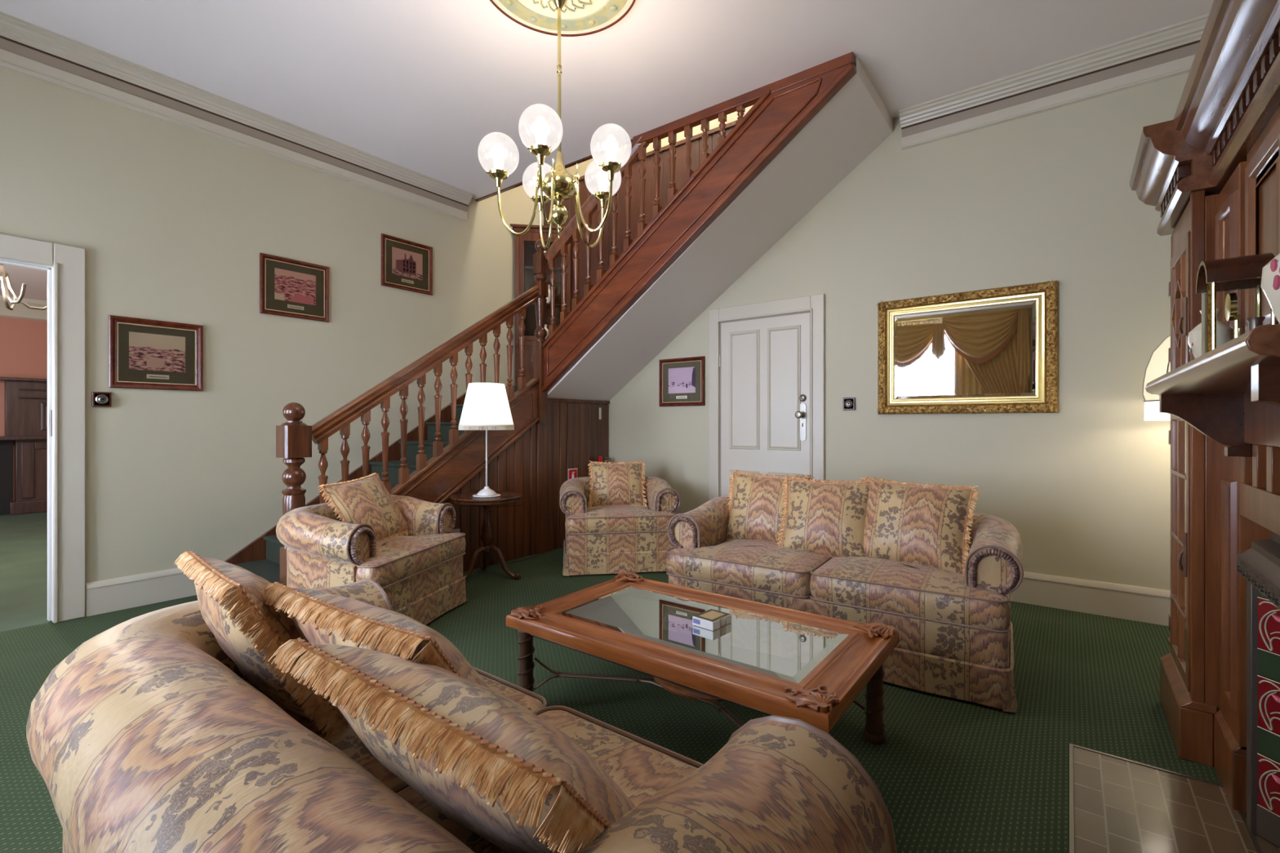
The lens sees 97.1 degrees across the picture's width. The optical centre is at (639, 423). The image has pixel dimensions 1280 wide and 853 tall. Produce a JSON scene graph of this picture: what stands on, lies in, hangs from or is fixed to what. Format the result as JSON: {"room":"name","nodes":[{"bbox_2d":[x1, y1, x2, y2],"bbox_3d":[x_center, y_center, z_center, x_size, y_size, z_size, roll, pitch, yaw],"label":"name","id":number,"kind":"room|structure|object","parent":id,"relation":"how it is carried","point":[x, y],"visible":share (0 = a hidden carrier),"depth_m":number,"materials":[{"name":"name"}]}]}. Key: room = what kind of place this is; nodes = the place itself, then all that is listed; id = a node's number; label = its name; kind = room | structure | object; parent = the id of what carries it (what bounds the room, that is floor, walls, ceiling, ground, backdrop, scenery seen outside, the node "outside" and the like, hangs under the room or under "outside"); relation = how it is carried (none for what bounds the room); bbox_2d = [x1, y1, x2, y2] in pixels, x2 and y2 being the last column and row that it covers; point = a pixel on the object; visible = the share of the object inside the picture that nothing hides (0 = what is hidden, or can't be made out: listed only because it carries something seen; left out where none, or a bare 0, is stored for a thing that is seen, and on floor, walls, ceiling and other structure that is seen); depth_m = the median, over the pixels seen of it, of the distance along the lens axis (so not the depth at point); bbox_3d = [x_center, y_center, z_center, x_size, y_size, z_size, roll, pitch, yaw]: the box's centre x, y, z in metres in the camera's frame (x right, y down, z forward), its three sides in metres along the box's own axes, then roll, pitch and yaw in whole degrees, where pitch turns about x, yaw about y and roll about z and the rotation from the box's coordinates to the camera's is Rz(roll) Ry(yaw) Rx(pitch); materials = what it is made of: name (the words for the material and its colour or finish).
{"room":"living room","nodes":[
{"label":"living room","id":0,"kind":"room"},
{"bbox_2d":[0,316,47,501],"bbox_3d":[-8.171,-0.225,8.171,0.500,2.850,1.880,0,0,37],"label":"wall","id":1,"kind":"structure","parent":0,"point":[23,342],"depth_m":7.57,"materials":[{"name":"paint"}]},
{"bbox_2d":[0,264,47,301],"bbox_3d":[-6.913,-1.700,4.878,6.890,0.100,5.800,0,0,37],"label":"ceiling","id":2,"kind":"structure","parent":0,"point":[36,280],"depth_m":6.60,"materials":[{"name":"paint"}]},
{"bbox_2d":[0,263,47,310],"bbox_3d":[-5.239,-1.310,4.675,0.648,0.680,0.618,0,0,37],"label":"dining chandelier","id":3,"kind":"object","parent":2,"relation":"hanging from","point":[3,275],"visible":0.88,"depth_m":4.67,"materials":[{"name":"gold metal"}]},
{"bbox_2d":[0,65,543,582],"bbox_3d":[-2.990,-1.800,4.230,0.140,6.000,6.317,0,0,37],"label":"wall","id":4,"kind":"structure","parent":0,"point":[173,222],"depth_m":4.05,"materials":[{"name":"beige paint"}]},
{"bbox_2d":[0,233,85,623],"bbox_3d":[-3.861,0.059,3.072,0.195,2.283,1.198,0,0,37],"label":"door frame","id":5,"kind":"structure","parent":4,"relation":"in","point":[64,265],"depth_m":3.42,"materials":[{"name":"beige paint"}]},
{"bbox_2d":[91,391,111,407],"bbox_3d":[-3.385,-0.150,3.556,0.046,0.093,0.090,0,0,37],"label":"light switch","id":6,"kind":"object","parent":4,"relation":"attached to","point":[98,398],"visible":1,"depth_m":3.55,"materials":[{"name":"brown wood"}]},
{"bbox_2d":[85,568,196,617],"bbox_3d":[-3.224,1.097,3.788,0.022,0.207,0.710,0,0,37],"label":"baseboard","id":7,"kind":"structure","parent":4,"relation":"attached to","point":[105,596],"depth_m":3.69,"materials":[{"name":"beige paint"}]},
{"bbox_2d":[108,315,203,391],"bbox_3d":[-3.226,-0.457,3.782,0.022,0.462,0.490,0,0,37],"label":"framed picture","id":8,"kind":"object","parent":4,"relation":"attached to","point":[144,353],"visible":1,"depth_m":3.77,"materials":[{"name":"brown"}]},
{"bbox_2d":[128,331,185,372],"bbox_3d":[-3.230,-0.473,3.785,0.001,0.245,0.294,0,0,37],"label":"photograph","id":9,"kind":"object","parent":8,"relation":"attached to","point":[148,351],"depth_m":3.78,"materials":[{"name":"beige"}]},
{"bbox_2d":[0,11,473,221],"bbox_3d":[-3.260,-2.178,3.672,0.105,0.255,5.100,0,0,37],"label":"trim","id":10,"kind":"structure","parent":4,"relation":"attached to","point":[26,47],"depth_m":3.95,"materials":[{"name":"beige paint"}]},
{"bbox_2d":[259,252,328,322],"bbox_3d":[-2.714,-1.059,4.456,0.022,0.454,0.497,0,0,37],"label":"framed picture","id":11,"kind":"object","parent":4,"relation":"attached to","point":[289,287],"visible":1,"depth_m":4.44,"materials":[{"name":"brown"}]},
{"bbox_2d":[274,267,315,305],"bbox_3d":[-2.717,-1.075,4.459,0.001,0.241,0.298,0,0,37],"label":"photograph","id":12,"kind":"object","parent":11,"relation":"attached to","point":[293,286],"depth_m":4.46,"materials":[{"name":"pink paper"}]},
{"bbox_2d":[381,233,432,295],"bbox_3d":[-2.140,-1.455,5.210,0.022,0.460,0.501,0,0,37],"label":"framed picture","id":13,"kind":"object","parent":4,"relation":"attached to","point":[406,264],"visible":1,"depth_m":5.20,"materials":[{"name":"brown"}]},
{"bbox_2d":[391,246,422,279],"bbox_3d":[-2.144,-1.471,5.213,0.001,0.244,0.301,0,0,37],"label":"photograph","id":14,"kind":"object","parent":13,"relation":"attached to","point":[406,263],"depth_m":5.21,"materials":[{"name":"pink paper"}]},
{"bbox_2d":[0,0,1213,199],"bbox_3d":[-0.698,-2.430,2.394,5.730,0.250,6.167,0,0,37],"label":"ceiling","id":15,"kind":"structure","parent":0,"point":[418,86],"depth_m":3.51,"materials":[{"name":"paint"}]},
{"bbox_2d":[488,0,636,36],"bbox_3d":[-0.417,-2.290,2.921,0.860,0.030,0.860,0,0,37],"label":"ceiling rose","id":16,"kind":"object","parent":15,"relation":"attached to","point":[578,17],"visible":0.95,"depth_m":3.16,"materials":[{"name":"beige"}]},
{"bbox_2d":[477,0,631,249],"bbox_3d":[-0.397,-1.623,2.929,0.780,1.335,0.773,0,0,37],"label":"brass chandelier","id":17,"kind":"object","parent":16,"relation":"hanging from","point":[540,130],"visible":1,"depth_m":2.81,"materials":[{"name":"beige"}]},
{"bbox_2d":[0,511,1246,852],"bbox_3d":[-3.981,1.250,3.885,12.760,0.100,7.767,0,0,37],"label":"floor","id":18,"kind":"structure","parent":0,"point":[950,775],"depth_m":2.36,"materials":[{"name":"green carpet"}]},
{"bbox_2d":[0,377,47,515],"bbox_3d":[-8.015,0.300,7.757,0.250,1.800,1.550,0,0,37],"label":"wood paneling","id":19,"kind":"structure","parent":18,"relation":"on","point":[25,398],"depth_m":7.51,"materials":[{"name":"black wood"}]},
{"bbox_2d":[0,435,47,439],"bbox_3d":[-8.015,0.195,7.757,0.250,0.050,1.550,0,0,37],"label":"mantel shelf","id":20,"kind":"object","parent":19,"relation":"attached to","point":[2,437],"depth_m":7.43,"materials":[{"name":"brown wood"}]},
{"bbox_2d":[275,495,468,625],"bbox_3d":[-1.625,0.837,3.427,0.771,0.703,1.014,0,0,13],"label":"armchair","id":21,"kind":"object","parent":18,"relation":"on","point":[420,572],"visible":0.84,"depth_m":3.14,"materials":[{"name":"brown fabric"}]},
{"bbox_2d":[317,472,408,541],"bbox_3d":[-1.692,0.549,3.519,0.279,0.440,0.552,0,0,12],"label":"cushion","id":22,"kind":"object","parent":21,"relation":"on","point":[366,500],"visible":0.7,"depth_m":3.44,"materials":[{"name":"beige fabric"}]},
{"bbox_2d":[355,533,466,587],"bbox_3d":[-1.526,0.794,3.404,0.562,0.162,0.926,0,0,13],"label":"seat cushion","id":23,"kind":"object","parent":21,"relation":"on","point":[396,561],"depth_m":3.26,"materials":[{"name":"beige fabric"}]},
{"bbox_2d":[26,578,897,852],"bbox_3d":[-0.497,0.824,1.139,1.748,0.728,0.908,0,0,37],"label":"sofa","id":24,"kind":"object","parent":18,"relation":"on","point":[147,737],"visible":0.56,"depth_m":0.83,"materials":[{"name":"brown"}]},
{"bbox_2d":[173,551,349,737],"bbox_3d":[-0.933,0.546,1.397,0.492,0.428,0.279,0,0,42],"label":"cushion","id":25,"kind":"object","parent":24,"relation":"on","point":[231,597],"visible":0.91,"depth_m":1.26,"materials":[{"name":"beige fabric"}]},
{"bbox_2d":[263,582,489,688],"bbox_3d":[-0.518,0.554,1.200,0.591,0.398,0.310,0,0,35],"label":"cushion","id":26,"kind":"object","parent":24,"relation":"on","point":[322,618],"visible":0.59,"depth_m":1.07,"materials":[{"name":"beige fabric"}]},
{"bbox_2d":[279,674,545,793],"bbox_3d":[-0.735,0.794,1.508,0.834,0.162,0.605,0,0,37],"label":"seat cushion","id":27,"kind":"object","parent":24,"relation":"on","point":[347,740],"depth_m":1.30,"materials":[{"name":"beige fabric"}]},
{"bbox_2d":[267,637,635,852],"bbox_3d":[-0.257,0.566,0.896,0.650,0.403,0.382,0,0,37],"label":"cushion","id":28,"kind":"object","parent":24,"relation":"on","point":[495,768],"visible":0.91,"depth_m":0.74,"materials":[{"name":"beige fabric"}]},
{"bbox_2d":[396,710,697,852],"bbox_3d":[-0.078,0.794,1.008,0.834,0.162,0.605,0,0,37],"label":"seat cushion","id":29,"kind":"object","parent":24,"relation":"on","point":[641,771],"depth_m":1.20,"materials":[{"name":"beige fabric"}]},
{"bbox_2d":[449,491,522,579],"bbox_3d":[-1.192,0.880,4.381,0.540,0.644,0.548,0,0,37],"label":"pedestal side table","id":30,"kind":"object","parent":18,"relation":"on","point":[467,499],"visible":0.9,"depth_m":4.34,"materials":[{"name":"brown wood"}]},
{"bbox_2d":[472,493,500,497],"bbox_3d":[-1.190,0.559,4.384,0.212,0.006,0.212,0,0,37],"label":"doily","id":31,"kind":"object","parent":30,"relation":"on","point":[496,495],"visible":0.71,"depth_m":4.33,"materials":[{"name":"white fabric"}]},
{"bbox_2d":[458,382,514,496],"bbox_3d":[-1.190,0.125,4.384,0.420,0.860,0.420,0,0,37],"label":"table lamp","id":32,"kind":"object","parent":31,"relation":"on","point":[486,405],"visible":1,"depth_m":4.25,"materials":[{"name":"white fabric"}]},
{"bbox_2d":[224,51,893,585],"bbox_3d":[-0.509,-0.750,4.132,3.928,3.900,3.172,0,0,37],"label":"staircase","id":33,"kind":"structure","parent":18,"relation":"on","point":[688,217],"depth_m":4.59,"materials":[{"name":"wood"}]},
{"bbox_2d":[451,528,460,533],"bbox_3d":[-1.477,0.885,4.464,0.015,0.090,0.120,0,0,37],"label":"power outlet","id":34,"kind":"object","parent":33,"relation":"attached to","point":[458,530],"visible":0.21,"depth_m":4.48,"materials":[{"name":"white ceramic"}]},
{"bbox_2d":[510,223,570,386],"bbox_3d":[-1.066,-1.264,6.192,0.489,1.813,0.505,0,0,37],"label":"display cabinet","id":35,"kind":"object","parent":33,"relation":"on","point":[525,249],"visible":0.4,"depth_m":6.22,"materials":[{"name":"brown wood"}]},
{"bbox_2d":[544,324,548,338],"bbox_3d":[-1.058,-1.007,6.243,0.120,0.160,0.118,0,0,37],"label":"vase","id":36,"kind":"object","parent":35,"relation":"in","point":[545,325],"visible":0.33,"depth_m":6.21,"materials":[{"name":"beige ceramic"}]},
{"bbox_2d":[546,284,551,303],"bbox_3d":[-1.030,-1.427,6.247,0.120,0.200,0.118,0,0,37],"label":"vase","id":37,"kind":"object","parent":35,"relation":"in","point":[548,300],"visible":0.27,"depth_m":6.21,"materials":[{"name":"beige ceramic"}]},
{"bbox_2d":[568,468,577,479],"bbox_3d":[-0.658,0.522,5.537,0.006,0.155,0.130,0,0,37],"label":"fire sign","id":38,"kind":"object","parent":33,"relation":"attached to","point":[572,473],"visible":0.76,"depth_m":5.53,"materials":[{"name":"red plastic"}]},
{"bbox_2d":[598,456,611,463],"bbox_3d":[-0.354,0.590,5.819,0.124,0.500,0.166,0,0,37],"label":"fire extinguisher","id":39,"kind":"object","parent":33,"relation":"attached to","point":[600,458],"visible":0.14,"depth_m":5.79,"materials":[{"name":"red metal"}]},
{"bbox_2d":[559,476,680,576],"bbox_3d":[-0.198,0.837,4.857,0.990,0.703,0.811,0,0,-9],"label":"armchair","id":40,"kind":"object","parent":18,"relation":"on","point":[618,539],"visible":0.91,"depth_m":4.49,"materials":[{"name":"brown fabric"}]},
{"bbox_2d":[587,460,648,507],"bbox_3d":[-0.201,0.544,4.975,0.525,0.422,0.208,0,0,-7],"label":"cushion","id":41,"kind":"object","parent":40,"relation":"on","point":[614,484],"visible":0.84,"depth_m":4.92,"materials":[{"name":"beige fabric"}]},
{"bbox_2d":[564,505,675,533],"bbox_3d":[-0.182,0.794,4.756,0.902,0.162,0.602,0,0,-9],"label":"seat cushion","id":42,"kind":"object","parent":40,"relation":"on","point":[618,519],"depth_m":4.49,"materials":[{"name":"beige fabric"}]},
{"bbox_2d":[506,572,898,744],"bbox_3d":[0.216,0.985,2.235,1.333,0.431,0.793,0,0,37],"label":"coffee table","id":43,"kind":"object","parent":18,"relation":"on","point":[771,660],"visible":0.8,"depth_m":2.08,"materials":[{"name":"brown wood"}]},
{"bbox_2d":[692,608,731,631],"bbox_3d":[0.283,0.770,2.217,0.099,0.035,0.124,0,0,43],"label":"trinket box","id":44,"kind":"object","parent":43,"relation":"on","point":[712,620],"visible":1,"depth_m":2.19,"materials":[{"name":"white cardboard"}]},
{"bbox_2d":[693,617,700,624],"bbox_3d":[0.220,0.770,2.192,0.033,0.018,0.001,0,0,43],"label":"print","id":45,"kind":"object","parent":44,"relation":"on","point":[696,621],"depth_m":2.19},
{"bbox_2d":[698,610,724,619],"bbox_3d":[0.283,0.754,2.218,0.067,0.001,0.092,0,0,43],"label":"picture","id":46,"kind":"object","parent":44,"relation":"on","point":[708,615],"depth_m":2.21,"materials":[{"name":"brown paper"}]},
{"bbox_2d":[720,617,726,627],"bbox_3d":[0.322,0.771,2.187,0.001,0.030,0.041,0,0,44],"label":"print","id":47,"kind":"object","parent":44,"relation":"attached to","point":[723,621],"depth_m":2.19},
{"bbox_2d":[666,495,1023,712],"bbox_3d":[1.089,0.837,3.175,1.764,0.703,0.953,0,0,34],"label":"sofa","id":48,"kind":"object","parent":18,"relation":"on","point":[955,630],"visible":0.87,"depth_m":2.61,"materials":[{"name":"brown fabric"}]},
{"bbox_2d":[666,539,827,595],"bbox_3d":[0.685,0.794,3.321,0.842,0.162,0.742,0,0,34],"label":"seat cushion","id":49,"kind":"object","parent":48,"relation":"on","point":[753,566],"depth_m":3.05,"materials":[{"name":"beige fabric"}]},
{"bbox_2d":[725,469,815,542],"bbox_3d":[0.784,0.537,3.511,0.567,0.473,0.230,0,0,30],"label":"cushion","id":50,"kind":"object","parent":48,"relation":"on","point":[755,503],"visible":0.51,"depth_m":3.48,"materials":[{"name":"beige fabric"}]},
{"bbox_2d":[776,475,876,559],"bbox_3d":[1.060,0.548,3.214,0.564,0.470,0.235,0,0,30],"label":"cushion","id":51,"kind":"object","parent":48,"relation":"on","point":[827,518],"visible":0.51,"depth_m":3.16,"materials":[{"name":"beige fabric"}]},
{"bbox_2d":[809,556,1011,630],"bbox_3d":[1.377,0.794,2.857,0.842,0.162,0.742,0,0,34],"label":"seat cushion","id":52,"kind":"object","parent":48,"relation":"on","point":[913,593],"depth_m":2.58,"materials":[{"name":"beige fabric"}]},
{"bbox_2d":[861,475,979,574],"bbox_3d":[1.424,0.540,2.962,0.607,0.484,0.233,0,0,37],"label":"cushion","id":53,"kind":"object","parent":48,"relation":"on","point":[920,524],"visible":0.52,"depth_m":2.88,"materials":[{"name":"beige fabric"}]},
{"bbox_2d":[1142,334,1170,644],"bbox_3d":[3.014,0.333,2.998,0.521,1.733,0.521,0,0,37],"label":"floor lamp","id":54,"kind":"object","parent":18,"relation":"on","point":[1157,366],"visible":0.19,"depth_m":3.04,"materials":[{"name":"beige"}]},
{"bbox_2d":[1069,743,1279,852],"bbox_3d":[1.340,1.194,1.267,0.600,0.012,1.624,0,0,37],"label":"tiled hearth","id":55,"kind":"object","parent":18,"relation":"on","point":[1122,805],"visible":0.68,"depth_m":1.73,"materials":[{"name":"brown tile"}]},
{"bbox_2d":[1129,0,1279,816],"bbox_3d":[1.529,0.058,1.136,0.661,2.285,3.040,0,0,37],"label":"fireplace surround","id":56,"kind":"object","parent":18,"relation":"on","point":[1211,171],"visible":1,"depth_m":1.78,"materials":[{"name":"brown wood"}]},
{"bbox_2d":[1187,308,1233,358],"bbox_3d":[1.651,-0.233,1.634,0.095,0.190,0.095,0,0,37],"label":"vase","id":57,"kind":"object","parent":56,"relation":"on","point":[1224,333],"visible":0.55,"depth_m":1.62,"materials":[{"name":"beige ceramic"}]},
{"bbox_2d":[1145,324,1279,395],"bbox_3d":[1.358,-0.113,1.267,0.231,0.050,1.340,0,0,37],"label":"mantel shelf","id":58,"kind":"object","parent":56,"relation":"attached to","point":[1228,368],"depth_m":1.02,"materials":[{"name":"brown wood"}]},
{"bbox_2d":[1195,253,1276,355],"bbox_3d":[1.520,-0.281,1.445,0.120,0.285,0.160,0,0,37],"label":"mantel clock","id":59,"kind":"object","parent":56,"relation":"on","point":[1239,273],"visible":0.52,"depth_m":1.43,"materials":[{"name":"brown wood"}]},
{"bbox_2d":[1195,253,1275,293],"bbox_3d":[1.519,-0.388,1.445,0.120,0.070,0.160,0,0,37],"label":"hood","id":60,"kind":"object","parent":59,"relation":"attached to","point":[1239,273],"depth_m":1.41,"materials":[{"name":"brown wood"}]},
{"bbox_2d":[1245,316,1265,331],"bbox_3d":[1.392,-0.188,1.278,0.032,0.100,0.031,0,0,37],"label":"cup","id":61,"kind":"object","parent":56,"relation":"on","point":[1253,322],"visible":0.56,"depth_m":1.27,"materials":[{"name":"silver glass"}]},
{"bbox_2d":[1236,531,1279,848],"bbox_3d":[1.579,0.740,1.092,0.408,0.920,1.250,0,0,37],"label":"insert","id":62,"kind":"object","parent":56,"relation":"in","point":[1260,565],"visible":1,"depth_m":1.61,"materials":[{"name":"brown tile"}]},
{"bbox_2d":[1260,253,1279,324],"bbox_3d":[1.216,-0.253,1.029,0.115,0.230,0.116,0,0,37],"label":"vase","id":63,"kind":"object","parent":56,"relation":"on","point":[1270,277],"visible":1,"depth_m":1.04,"materials":[{"name":"beige ceramic"}]},
{"bbox_2d":[565,72,1189,591],"bbox_3d":[1.217,-1.800,4.906,6.020,6.000,0.150,0,0,37],"label":"wall","id":64,"kind":"structure","parent":0,"point":[1084,486],"depth_m":3.83,"materials":[{"name":"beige paint"}]},
{"bbox_2d":[658,355,705,406],"bbox_3d":[0.397,-0.395,5.419,0.515,0.462,0.022,0,0,37],"label":"framed picture","id":65,"kind":"object","parent":64,"relation":"attached to","point":[682,381],"visible":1,"depth_m":5.42,"materials":[{"name":"brown"}]},
{"bbox_2d":[668,366,695,393],"bbox_3d":[0.400,-0.411,5.423,0.309,0.245,0.001,0,0,37],"label":"photograph","id":66,"kind":"object","parent":65,"relation":"attached to","point":[682,380],"depth_m":5.42,"materials":[{"name":"purple paper"}]},
{"bbox_2d":[708,293,824,500],"bbox_3d":[1.055,0.125,4.887,1.071,2.350,0.116,0,0,37],"label":"door","id":67,"kind":"structure","parent":64,"relation":"in","point":[766,359],"depth_m":4.88,"materials":[{"name":"beige paint"}]},
{"bbox_2d":[843,397,855,410],"bbox_3d":[1.645,-0.153,4.457,0.092,0.099,0.046,0,0,37],"label":"light switch","id":68,"kind":"object","parent":64,"relation":"attached to","point":[849,403],"visible":1,"depth_m":4.45,"materials":[{"name":"black plastic"}]},
{"bbox_2d":[876,280,1058,414],"bbox_3d":[2.255,-0.499,3.979,1.119,0.867,0.064,0,0,37],"label":"gilt mirror","id":69,"kind":"object","parent":64,"relation":"attached to","point":[993,350],"visible":1,"depth_m":3.95,"materials":[{"name":"brown mirror"}]},
{"bbox_2d":[894,301,1035,399],"bbox_3d":[2.267,-0.495,3.997,0.879,0.631,0.002,0,0,37],"label":"mirror glass","id":70,"kind":"object","parent":69,"relation":"attached to","point":[987,350],"depth_m":3.97,"materials":[{"name":"white"}]},
{"bbox_2d":[898,13,1208,150],"bbox_3d":[2.676,-2.178,3.636,1.860,0.255,0.105,0,0,37],"label":"trim","id":71,"kind":"structure","parent":64,"relation":"attached to","point":[1170,51],"depth_m":3.63,"materials":[{"name":"beige paint"}]},
{"bbox_2d":[1009,571,1170,626],"bbox_3d":[2.470,1.097,3.845,2.440,0.207,0.022,0,0,37],"label":"baseboard","id":72,"kind":"structure","parent":64,"relation":"attached to","point":[1141,604],"depth_m":3.54,"materials":[{"name":"beige paint"}]},
{"bbox_3d":[-9.576,-0.225,6.902,0.200,2.850,5.800,0,0,37],"label":"wall","id":73,"kind":"structure","parent":0,"visible":0},
{"bbox_2d":[0,295,47,321],"bbox_3d":[-9.240,-1.525,6.584,0.720,0.250,5.700,0,0,37],"label":"trim","id":74,"kind":"structure","parent":73,"relation":"attached to","point":[20,311],"depth_m":7.54,"materials":[{"name":"beige paint"}]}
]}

